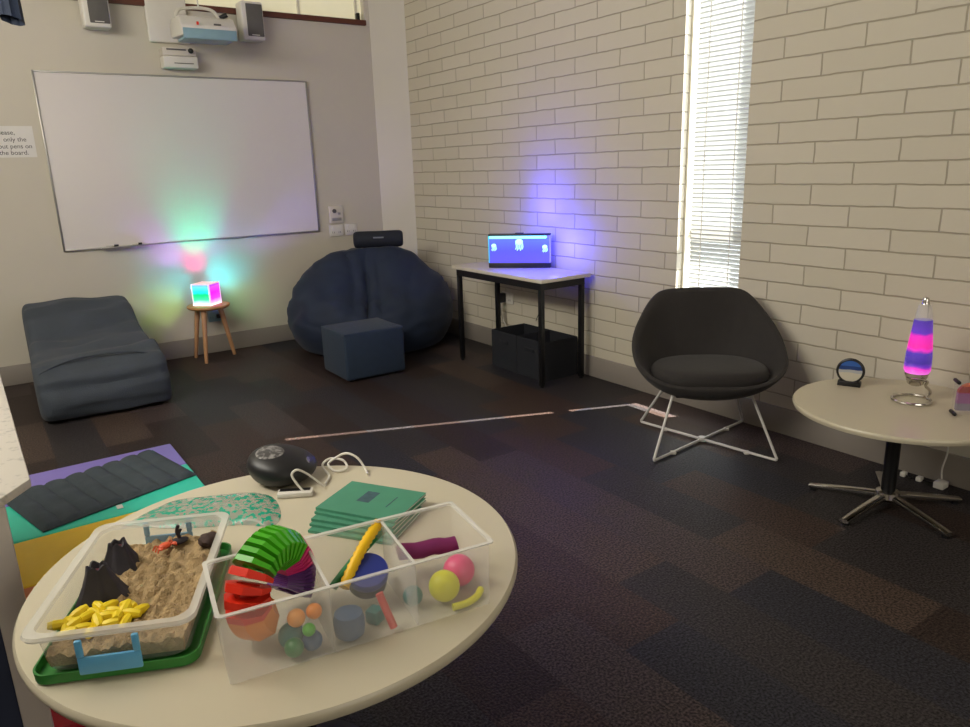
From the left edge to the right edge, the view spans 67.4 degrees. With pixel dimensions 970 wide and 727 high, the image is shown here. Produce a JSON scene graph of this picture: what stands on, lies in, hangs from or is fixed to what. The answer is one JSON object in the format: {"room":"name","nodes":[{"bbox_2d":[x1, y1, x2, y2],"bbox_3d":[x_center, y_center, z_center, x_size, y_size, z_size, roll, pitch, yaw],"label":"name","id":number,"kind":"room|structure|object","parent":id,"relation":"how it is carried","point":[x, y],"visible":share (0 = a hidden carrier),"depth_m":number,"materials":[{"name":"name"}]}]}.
{"room":"sensory room","nodes":[
{"label":"sensory room","id":0,"kind":"room"},
{"bbox_2d":[0,0,382,366],"bbox_3d":[-2.887,-1.294,5.556,5.000,2.665,0.200,-12,18,-33],"label":"wall","id":1,"kind":"structure","parent":0,"point":[258,275],"depth_m":5.81,"materials":[{"name":"paint"}]},
{"bbox_2d":[0,126,36,157],"bbox_3d":[-3.298,-1.545,5.065,0.277,0.210,0.003,-12,18,-33],"label":"paper sign","id":2,"kind":"object","parent":1,"relation":"attached to","point":[15,141],"visible":1,"depth_m":5.08,"materials":[{"name":"white paper"}]},
{"bbox_2d":[78,0,111,30],"bbox_3d":[-2.754,-2.506,5.118,0.176,0.280,0.168,-12,18,-33],"label":"wall speaker","id":3,"kind":"object","parent":1,"relation":"attached to","point":[95,14],"visible":1,"depth_m":5.07,"materials":[{"name":"white plastic"}]},
{"bbox_2d":[87,0,109,23],"bbox_3d":[-2.698,-2.498,5.063,0.128,0.234,0.010,-12,18,-33],"label":"grille","id":4,"kind":"object","parent":3,"relation":"attached to","point":[98,12],"depth_m":5.07,"materials":[{"name":"grey metal"}]},
{"bbox_2d":[0,324,294,386],"bbox_3d":[-2.875,-0.040,5.741,4.785,0.147,0.014,-12,18,-33],"label":"baseboard","id":5,"kind":"structure","parent":1,"relation":"attached to","point":[21,373],"depth_m":6.11,"materials":[{"name":"grey paint"}]},
{"bbox_2d":[31,70,319,251],"bbox_3d":[-2.300,-1.602,5.739,2.006,1.256,0.065,-12,18,-33],"label":"whiteboard","id":6,"kind":"object","parent":1,"relation":"attached to","point":[148,159],"visible":1,"depth_m":5.67,"materials":[{"name":"plastic"}]},
{"bbox_2d":[102,244,148,248],"bbox_3d":[-2.753,-0.898,5.572,0.330,0.011,0.046,-12,18,-33],"label":"tray","id":7,"kind":"object","parent":6,"relation":"on","point":[103,245],"depth_m":5.55,"materials":[{"name":"metal"}]},
{"bbox_2d":[159,47,198,69],"bbox_3d":[-2.319,-2.310,5.507,0.250,0.145,0.130,-12,18,-33],"label":"sensor","id":8,"kind":"object","parent":1,"relation":"attached to","point":[173,58],"visible":1,"depth_m":5.47,"materials":[{"name":"white plastic"}]},
{"bbox_2d":[144,0,237,44],"bbox_3d":[-2.162,-2.604,5.308,0.510,0.507,0.512,-12,18,-33],"label":"projector","id":9,"kind":"object","parent":1,"relation":"attached to","point":[167,21],"visible":1,"depth_m":5.29,"materials":[{"name":"white plastic"}]},
{"bbox_2d":[207,310,221,321],"bbox_3d":[-2.253,-0.402,6.080,0.116,0.105,0.049,-12,18,-33],"label":"power outlet","id":10,"kind":"object","parent":1,"relation":"attached to","point":[214,315],"visible":0.67,"depth_m":6.08,"materials":[{"name":"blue plastic"}]},
{"bbox_2d":[77,0,365,25],"bbox_3d":[-3.001,-2.564,5.076,4.730,0.042,0.130,-12,18,-33],"label":"trim","id":11,"kind":"structure","parent":1,"relation":"attached to","point":[227,10],"depth_m":5.91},
{"bbox_2d":[235,1,264,42],"bbox_3d":[-1.852,-2.688,5.729,0.176,0.280,0.168,-12,18,-33],"label":"wall speaker","id":12,"kind":"object","parent":1,"relation":"attached to","point":[250,22],"visible":1,"depth_m":5.67,"materials":[{"name":"white plastic"}]},
{"bbox_2d":[245,3,264,36],"bbox_3d":[-1.796,-2.680,5.674,0.128,0.234,0.010,-12,18,-33],"label":"grille","id":13,"kind":"object","parent":12,"relation":"attached to","point":[254,23],"depth_m":5.67,"materials":[{"name":"grey metal"}]},
{"bbox_2d":[185,0,360,19],"bbox_3d":[-3.007,-2.797,5.010,4.730,0.443,0.085,-12,18,-33],"label":"window","id":14,"kind":"structure","parent":1,"relation":"in","point":[349,9],"depth_m":6.10,"materials":[{"name":"glass"}]},
{"bbox_2d":[328,205,342,222],"bbox_3d":[-1.336,-1.340,6.525,0.130,0.150,0.033,-12,18,-33],"label":"wall control","id":15,"kind":"object","parent":1,"relation":"attached to","point":[335,212],"visible":1,"depth_m":6.52,"materials":[{"name":"beige plastic"}]},
{"bbox_2d":[329,224,343,236],"bbox_3d":[-1.342,-1.202,6.564,0.132,0.100,0.018,-12,18,-33],"label":"power outlet","id":16,"kind":"object","parent":1,"relation":"attached to","point":[334,230],"visible":1,"depth_m":6.56,"materials":[{"name":"white plastic"}]},
{"bbox_2d":[345,223,356,234],"bbox_3d":[-1.225,-1.228,6.643,0.116,0.098,0.018,-12,18,-33],"label":"power outlet","id":17,"kind":"object","parent":1,"relation":"attached to","point":[350,229],"visible":0.95,"depth_m":6.64,"materials":[{"name":"white plastic"}]},
{"bbox_2d":[360,0,369,25],"bbox_3d":[-1.086,-3.211,6.390,0.070,0.485,0.200,-12,18,-33],"label":"trim","id":18,"kind":"structure","parent":1,"relation":"on","point":[363,3],"depth_m":6.34,"materials":[{"name":"paint"}]},
{"bbox_2d":[368,0,417,255],"bbox_3d":[-0.820,-1.904,6.634,0.225,3.150,0.235,-12,18,-33],"label":"column","id":19,"kind":"structure","parent":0,"point":[386,17],"depth_m":6.55,"materials":[{"name":"paint"}]},
{"bbox_2d":[4,332,969,726],"bbox_3d":[-0.236,0.861,2.581,5.300,0.100,9.025,-12,18,-33],"label":"floor","id":20,"kind":"structure","parent":0,"point":[705,584],"depth_m":2.88,"materials":[{"name":"carpet"}]},
{"bbox_2d":[0,376,53,726],"bbox_3d":[-1.782,0.592,2.149,0.794,0.740,1.470,-12,18,-33],"label":"cabinet","id":21,"kind":"object","parent":20,"relation":"on","point":[19,707],"visible":0.92,"depth_m":1.79,"materials":[{"name":"laminate"}]},
{"bbox_2d":[22,295,171,421],"bbox_3d":[-2.692,-0.081,4.947,0.797,0.626,1.186,-12,18,-33],"label":"beanbag","id":22,"kind":"object","parent":20,"relation":"on","point":[88,356],"visible":1,"depth_m":4.69,"materials":[{"name":"fabric"}]},
{"bbox_2d":[5,444,204,726],"bbox_3d":[-1.608,0.761,2.841,1.180,0.042,2.057,-12,18,-33],"label":"mat","id":23,"kind":"object","parent":20,"relation":"on","point":[37,552],"visible":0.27,"depth_m":3.06,"materials":[{"name":"fabric"}]},
{"bbox_2d":[7,450,195,532],"bbox_3d":[-1.777,0.572,3.414,0.560,0.025,0.733,10,19,37],"label":"quilted blanket","id":24,"kind":"object","parent":23,"relation":"on","point":[56,503],"visible":0.99,"depth_m":3.37,"materials":[{"name":"fabric"}]},
{"bbox_2d":[187,301,235,363],"bbox_3d":[-2.208,-0.260,5.897,0.343,0.452,0.330,-12,18,-33],"label":"wooden stool","id":25,"kind":"object","parent":20,"relation":"on","point":[220,306],"visible":0.91,"depth_m":5.84,"materials":[{"name":"brown wood"}]},
{"bbox_2d":[190,281,221,305],"bbox_3d":[-2.227,-0.559,5.809,0.160,0.172,0.160,1,16,12],"label":"lamp","id":26,"kind":"object","parent":25,"relation":"on","point":[204,293],"visible":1,"depth_m":5.75,"materials":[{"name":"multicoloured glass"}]},
{"bbox_2d":[12,466,517,726],"bbox_3d":[-0.449,0.733,1.742,1.064,0.600,1.064,-12,18,-33],"label":"round table","id":27,"kind":"object","parent":20,"relation":"on","point":[235,681],"visible":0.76,"depth_m":1.39,"materials":[{"name":"beige laminate"}]},
{"bbox_2d":[33,518,231,684],"bbox_3d":[-0.689,0.452,1.467,0.290,0.098,0.446,-4,15,-9],"label":"tray","id":28,"kind":"object","parent":27,"relation":"on","point":[132,661],"visible":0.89,"depth_m":1.29,"materials":[{"name":"green plastic"}]},
{"bbox_2d":[45,530,218,666],"bbox_3d":[-0.689,0.457,1.468,0.232,0.053,0.374,-4,15,-9],"label":"sand","id":29,"kind":"object","parent":28,"relation":"in","point":[172,581],"visible":0.64,"depth_m":1.43,"materials":[{"name":"beige sand"}]},
{"bbox_2d":[47,599,149,639],"bbox_3d":[-0.727,0.477,1.361,0.155,0.031,0.112,-1,15,2],"label":"pebbles","id":30,"kind":"object","parent":29,"relation":"on","point":[109,614],"visible":1,"depth_m":1.35,"materials":[{"name":"rubber"}]},
{"bbox_2d":[75,560,129,607],"bbox_3d":[-0.763,0.431,1.444,0.103,0.078,0.103,-8,16,-22],"label":"toy volcano","id":31,"kind":"object","parent":29,"relation":"on","point":[100,583],"visible":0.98,"depth_m":1.42,"materials":[{"name":"black plastic"}]},
{"bbox_2d":[104,537,139,574],"bbox_3d":[-0.780,0.408,1.545,0.091,0.070,0.094,-6,16,-16],"label":"toy volcano","id":32,"kind":"object","parent":29,"relation":"on","point":[120,557],"visible":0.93,"depth_m":1.52,"materials":[{"name":"black plastic"}]},
{"bbox_2d":[152,539,176,553],"bbox_3d":[-0.700,0.400,1.592,0.032,0.014,0.047,10,19,37],"label":"crab","id":33,"kind":"object","parent":29,"relation":"on","point":[165,545],"visible":1,"depth_m":1.59,"materials":[{"name":"orange plastic"}]},
{"bbox_2d":[171,525,188,544],"bbox_3d":[-0.682,0.380,1.614,0.043,0.044,0.024,-12,18,-33],"label":"branch","id":34,"kind":"object","parent":29,"relation":"on","point":[180,539],"visible":0.99,"depth_m":1.61,"materials":[{"name":"black plastic"}]},
{"bbox_2d":[198,531,218,547],"bbox_3d":[-0.612,0.390,1.611,0.046,0.033,0.049,-12,18,-33],"label":"rock","id":35,"kind":"object","parent":29,"relation":"on","point":[210,539],"visible":1,"depth_m":1.60,"materials":[{"name":"brown stone"}]},
{"bbox_2d":[126,492,280,527],"bbox_3d":[-0.717,0.373,1.901,0.397,0.024,0.193,-1,15,1],"label":"bag","id":36,"kind":"object","parent":27,"relation":"on","point":[252,506],"visible":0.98,"depth_m":1.87,"materials":[{"name":"green fabric"}]},
{"bbox_2d":[247,444,316,486],"bbox_3d":[-0.579,0.285,2.074,0.192,0.099,0.192,-2,15,-2],"label":"speaker","id":37,"kind":"object","parent":27,"relation":"on","point":[271,465],"visible":1,"depth_m":2.01},
{"bbox_2d":[277,469,324,498],"bbox_3d":[-0.502,0.321,1.978,0.124,0.071,0.051,-3,15,-5],"label":"hub","id":38,"kind":"object","parent":27,"relation":"on","point":[294,492],"visible":1,"depth_m":1.97,"materials":[{"name":"white plastic"}]},
{"bbox_2d":[321,452,368,484],"bbox_3d":[-0.428,0.293,2.110,0.141,0.051,0.146,-12,18,-33],"label":"cable","id":39,"kind":"object","parent":27,"relation":"on","point":[330,459],"visible":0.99,"depth_m":2.12,"materials":[{"name":"white plastic"}]},
{"bbox_2d":[202,501,493,619],"bbox_3d":[-0.258,0.430,1.420,0.521,0.139,0.208,-9,17,-25],"label":"tray","id":40,"kind":"object","parent":27,"relation":"on","point":[469,520],"visible":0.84,"depth_m":1.38,"materials":[{"name":"clear plastic"}]},
{"bbox_2d":[224,525,315,641],"bbox_3d":[-0.407,0.404,1.377,0.087,0.187,0.213,4,16,21],"label":"spring","id":41,"kind":"object","parent":40,"relation":"in","point":[274,554],"visible":0.96,"depth_m":1.32,"materials":[{"name":"multicoloured plastic"}]},
{"bbox_2d":[278,623,303,646],"bbox_3d":[-0.355,0.499,1.335,0.048,0.048,0.048,-12,18,-33],"label":"ball","id":42,"kind":"object","parent":40,"relation":"in","point":[286,632],"visible":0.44,"depth_m":1.32,"materials":[{"name":"plastic"}]},
{"bbox_2d":[287,608,304,627],"bbox_3d":[-0.342,0.462,1.319,0.033,0.033,0.033,-12,18,-33],"label":"ball","id":43,"kind":"object","parent":42,"relation":"on","point":[295,617],"visible":1,"depth_m":1.31,"materials":[{"name":"orange plastic"}]},
{"bbox_2d":[284,637,303,657],"bbox_3d":[-0.345,0.513,1.312,0.035,0.035,0.035,-12,18,-33],"label":"ball","id":44,"kind":"object","parent":40,"relation":"in","point":[294,647],"visible":1,"depth_m":1.30,"materials":[{"name":"green plastic"}]},
{"bbox_2d":[302,630,322,650],"bbox_3d":[-0.316,0.506,1.330,0.037,0.037,0.037,-12,18,-33],"label":"ball","id":45,"kind":"object","parent":40,"relation":"in","point":[311,643],"visible":0.88,"depth_m":1.32,"materials":[{"name":"blue plastic"}]},
{"bbox_2d":[302,623,315,636],"bbox_3d":[-0.319,0.481,1.315,0.024,0.024,0.024,-12,18,-33],"label":"ball","id":46,"kind":"object","parent":45,"relation":"on","point":[308,629],"visible":1,"depth_m":1.31,"materials":[{"name":"green plastic"}]},
{"bbox_2d":[306,603,321,618],"bbox_3d":[-0.312,0.452,1.327,0.029,0.029,0.029,-12,18,-33],"label":"ball","id":47,"kind":"object","parent":45,"relation":"on","point":[314,610],"visible":1,"depth_m":1.32,"materials":[{"name":"orange plastic"}]},
{"bbox_2d":[333,604,364,641],"bbox_3d":[-0.255,0.486,1.364,0.058,0.053,0.058,-12,18,-33],"label":"can","id":48,"kind":"object","parent":40,"relation":"in","point":[348,620],"visible":1,"depth_m":1.34,"materials":[{"name":"blue plastic"}]},
{"bbox_2d":[330,527,385,589],"bbox_3d":[-0.261,0.401,1.501,0.018,0.072,0.159,8,18,33],"label":"stick","id":49,"kind":"object","parent":40,"relation":"in","point":[337,579],"visible":0.41,"depth_m":1.47,"materials":[{"name":"green plastic"}]},
{"bbox_2d":[339,520,382,589],"bbox_3d":[-0.252,0.388,1.480,0.024,0.089,0.153,4,16,22],"label":"stick","id":50,"kind":"object","parent":40,"relation":"in","point":[361,549],"visible":0.95,"depth_m":1.47,"materials":[{"name":"yellow plastic"}]},
{"bbox_2d":[349,553,387,598],"bbox_3d":[-0.238,0.429,1.466,0.086,0.074,0.090,-12,18,-33],"label":"tin","id":51,"kind":"object","parent":40,"relation":"in","point":[368,588],"visible":0.73,"depth_m":1.45,"materials":[{"name":"blue plastic"}]},
{"bbox_2d":[349,581,386,598],"bbox_3d":[-0.238,0.437,1.474,0.081,0.056,0.081,-12,18,-33],"label":"pot","id":52,"kind":"object","parent":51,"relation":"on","point":[361,589],"depth_m":1.43,"materials":[{"name":"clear plastic"}]},
{"bbox_2d":[365,604,384,624],"bbox_3d":[-0.213,0.487,1.408,0.028,0.028,0.028,6,17,26],"label":"cube","id":53,"kind":"object","parent":40,"relation":"in","point":[374,614],"visible":0.89,"depth_m":1.40,"materials":[{"name":"teal plastic"}]},
{"bbox_2d":[376,591,397,629],"bbox_3d":[-0.187,0.469,1.380,0.046,0.070,0.015,8,18,33],"label":"stick","id":54,"kind":"object","parent":40,"relation":"in","point":[380,596],"visible":1,"depth_m":1.37,"materials":[{"name":"red plastic"}]},
{"bbox_2d":[403,585,422,605],"bbox_3d":[-0.144,0.464,1.454,0.040,0.040,0.040,-12,18,-33],"label":"ball","id":55,"kind":"object","parent":40,"relation":"in","point":[412,595],"visible":1,"depth_m":1.44,"materials":[{"name":"teal plastic"}]},
{"bbox_2d":[396,536,458,559],"bbox_3d":[-0.124,0.397,1.562,0.135,0.040,0.036,-6,16,-16],"label":"tube","id":56,"kind":"object","parent":40,"relation":"in","point":[433,546],"visible":0.94,"depth_m":1.55,"materials":[{"name":"purple plastic"}]},
{"bbox_2d":[429,570,459,601],"bbox_3d":[-0.082,0.448,1.466,0.063,0.063,0.063,-12,18,-33],"label":"ball","id":57,"kind":"object","parent":40,"relation":"in","point":[444,585],"visible":1,"depth_m":1.44,"materials":[{"name":"yellow plastic"}]},
{"bbox_2d":[443,554,474,586],"bbox_3d":[-0.054,0.431,1.517,0.066,0.066,0.066,-12,18,-33],"label":"ball","id":58,"kind":"object","parent":40,"relation":"in","point":[462,566],"visible":0.78,"depth_m":1.50,"materials":[{"name":"pink plastic"}]},
{"bbox_2d":[452,586,483,610],"bbox_3d":[-0.031,0.474,1.462,0.025,0.016,0.086,12,21,42],"label":"stick","id":59,"kind":"object","parent":40,"relation":"in","point":[476,596],"visible":1,"depth_m":1.45,"materials":[{"name":"yellow plastic"}]},
{"bbox_2d":[308,513,420,545],"bbox_3d":[-0.297,0.394,1.810,0.226,0.007,0.168,4,16,19],"label":"book","id":60,"kind":"object","parent":27,"relation":"on","point":[315,530],"visible":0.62,"depth_m":1.74,"materials":[{"name":"green paper"}]},
{"bbox_2d":[309,506,420,539],"bbox_3d":[-0.296,0.383,1.823,0.226,0.007,0.168,4,16,21],"label":"book","id":61,"kind":"object","parent":60,"relation":"on","point":[359,531],"visible":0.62,"depth_m":1.76,"materials":[{"name":"green paper"}]},
{"bbox_2d":[311,504,421,533],"bbox_3d":[-0.295,0.372,1.836,0.226,0.007,0.168,4,16,20],"label":"book","id":62,"kind":"object","parent":61,"relation":"on","point":[317,518],"visible":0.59,"depth_m":1.78,"materials":[{"name":"green paper"}]},
{"bbox_2d":[314,498,425,529],"bbox_3d":[-0.289,0.362,1.845,0.226,0.007,0.168,5,17,24],"label":"book","id":63,"kind":"object","parent":62,"relation":"on","point":[391,526],"visible":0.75,"depth_m":1.78,"materials":[{"name":"green paper"}]},
{"bbox_2d":[316,481,425,523],"bbox_3d":[-0.289,0.351,1.856,0.226,0.007,0.168,5,16,22],"label":"book","id":64,"kind":"object","parent":63,"relation":"on","point":[355,499],"visible":1,"depth_m":1.85,"materials":[{"name":"green paper"}]},
{"bbox_2d":[321,317,404,381],"bbox_3d":[-0.899,-0.109,5.373,0.470,0.352,0.430,-12,18,-32],"label":"ottoman","id":65,"kind":"object","parent":20,"relation":"on","point":[359,349],"visible":1,"depth_m":5.21,"materials":[{"name":"blue fabric"}]},
{"bbox_2d":[287,246,452,354],"bbox_3d":[-0.988,-0.575,6.172,1.360,0.831,1.267,-12,18,-33],"label":"beanbag","id":66,"kind":"object","parent":20,"relation":"on","point":[392,284],"visible":0.7,"depth_m":5.87,"materials":[{"name":"blue fabric"}]},
{"bbox_2d":[353,230,402,247],"bbox_3d":[-0.893,-1.041,6.084,0.412,0.138,0.126,-4,15,-7],"label":"speaker","id":67,"kind":"object","parent":66,"relation":"on","point":[361,239],"visible":0.97,"depth_m":6.04,"materials":[{"name":"plastic"}]},
{"bbox_2d":[492,323,548,372],"bbox_3d":[0.263,-0.120,5.420,0.317,0.278,0.300,-12,18,-33],"label":"storage box","id":68,"kind":"object","parent":20,"relation":"on","point":[504,339],"visible":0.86,"depth_m":5.37,"materials":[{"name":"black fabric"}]},
{"bbox_2d":[452,261,590,387],"bbox_3d":[0.240,-0.321,5.288,0.430,0.735,1.065,-12,18,-33],"label":"desk","id":69,"kind":"object","parent":20,"relation":"on","point":[540,279],"visible":0.84,"depth_m":4.98,"materials":[{"name":"laminate"}]},
{"bbox_2d":[488,233,550,267],"bbox_3d":[0.249,-0.815,5.226,0.450,0.248,0.054,2,16,13],"label":"lamp","id":70,"kind":"object","parent":69,"relation":"on","point":[505,250],"visible":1,"depth_m":5.21,"materials":[{"name":"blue plastic"}]},
{"bbox_2d":[517,330,576,381],"bbox_3d":[0.439,-0.060,5.178,0.317,0.278,0.300,-12,18,-33],"label":"storage box","id":71,"kind":"object","parent":20,"relation":"on","point":[560,348],"visible":0.91,"depth_m":5.09,"materials":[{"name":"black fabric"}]},
{"bbox_2d":[632,287,788,461],"bbox_3d":[1.144,0.032,3.764,0.770,0.796,0.576,-1,15,4],"label":"tub chair","id":72,"kind":"object","parent":20,"relation":"on","point":[695,343],"visible":1,"depth_m":3.80,"materials":[{"name":"grey fabric"}]},
{"bbox_2d":[792,378,969,538],"bbox_3d":[1.707,0.388,3.047,0.804,0.450,0.804,-12,18,-33],"label":"pedestal table","id":73,"kind":"object","parent":20,"relation":"on","point":[868,411],"visible":0.99,"depth_m":2.98,"materials":[{"name":"beige laminate"}]},
{"bbox_2d":[836,358,864,387],"bbox_3d":[1.632,0.037,3.246,0.118,0.126,0.040,8,18,32],"label":"picture","id":74,"kind":"object","parent":73,"relation":"on","point":[850,372],"visible":1,"depth_m":3.24,"materials":[{"name":"multicoloured glass"}]},
{"bbox_2d":[890,297,932,405],"bbox_3d":[1.777,-0.055,2.974,0.167,0.439,0.156,2,16,15],"label":"lamp","id":75,"kind":"object","parent":73,"relation":"on","point":[919,351],"visible":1,"depth_m":2.95,"materials":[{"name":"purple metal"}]},
{"bbox_2d":[903,318,932,374],"bbox_3d":[1.780,-0.072,2.973,0.099,0.220,0.099,2,16,15],"label":"bottle","id":76,"kind":"object","parent":75,"relation":"on","point":[919,351],"depth_m":2.94,"materials":[{"name":"glass"}]},
{"bbox_2d":[941,447,948,478],"bbox_3d":[2.051,0.330,3.219,0.019,0.385,0.037,4,16,19],"label":"lead","id":77,"kind":"object","parent":73,"relation":"hanging from","point":[947,447],"visible":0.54,"depth_m":3.25,"materials":[{"name":"grey plastic"}]},
{"bbox_2d":[949,378,969,415],"bbox_3d":[1.888,0.133,2.829,0.119,0.143,0.048,2,16,15],"label":"timer","id":78,"kind":"object","parent":73,"relation":"on","point":[962,401],"visible":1,"depth_m":2.83,"materials":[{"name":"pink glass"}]},
{"bbox_2d":[900,471,948,489],"bbox_3d":[1.994,0.526,3.309,0.056,0.030,0.194,-12,18,-33],"label":"power adaptor","id":79,"kind":"object","parent":20,"relation":"on","point":[940,484],"visible":1,"depth_m":3.25,"materials":[{"name":"white plastic"}]},
{"bbox_2d":[404,0,969,457],"bbox_3d":[1.810,-1.107,3.390,0.220,3.150,9.125,-12,18,-33],"label":"wall","id":80,"kind":"structure","parent":0,"point":[567,120],"depth_m":4.04,"materials":[{"name":"brick"}]},
{"bbox_2d":[500,291,513,325],"bbox_3d":[0.162,-0.351,5.807,0.074,0.433,0.140,-12,18,-33],"label":"power outlet","id":81,"kind":"object","parent":80,"relation":"attached to","point":[505,297],"visible":0.69,"depth_m":5.76,"materials":[{"name":"white plastic"}]},
{"bbox_2d":[447,318,969,490],"bbox_3d":[1.825,0.384,3.630,0.014,0.147,8.500,-12,18,-33],"label":"baseboard","id":82,"kind":"structure","parent":80,"relation":"attached to","point":[921,460],"depth_m":3.87,"materials":[{"name":"grey paint"}]},
{"bbox_2d":[681,0,740,287],"bbox_3d":[1.327,-1.344,4.013,0.200,2.810,0.437,-12,18,-33],"label":"window","id":83,"kind":"structure","parent":80,"relation":"in","point":[695,32],"depth_m":4.19,"materials":[{"name":"glass"}]},
{"bbox_2d":[688,0,755,287],"bbox_3d":[1.296,-1.424,3.941,0.041,2.605,0.378,-12,18,-33],"label":"blind","id":84,"kind":"object","parent":83,"relation":"attached to","point":[726,29],"visible":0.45,"depth_m":4.00,"materials":[{"name":"white plastic"}]},
{"bbox_3d":[-0.359,-2.237,1.596,5.500,0.100,9.225,-12,18,-33],"label":"ceiling","id":85,"kind":"structure","parent":0,"visible":0},
{"bbox_2d":[0,0,24,25],"bbox_3d":[-2.337,-2.124,3.448,0.096,0.950,0.079,-5,15,-10],"label":"hanging cloth","id":86,"kind":"object","parent":85,"relation":"hanging from","point":[11,12],"visible":1,"depth_m":3.55,"materials":[{"name":"blue fabric"}]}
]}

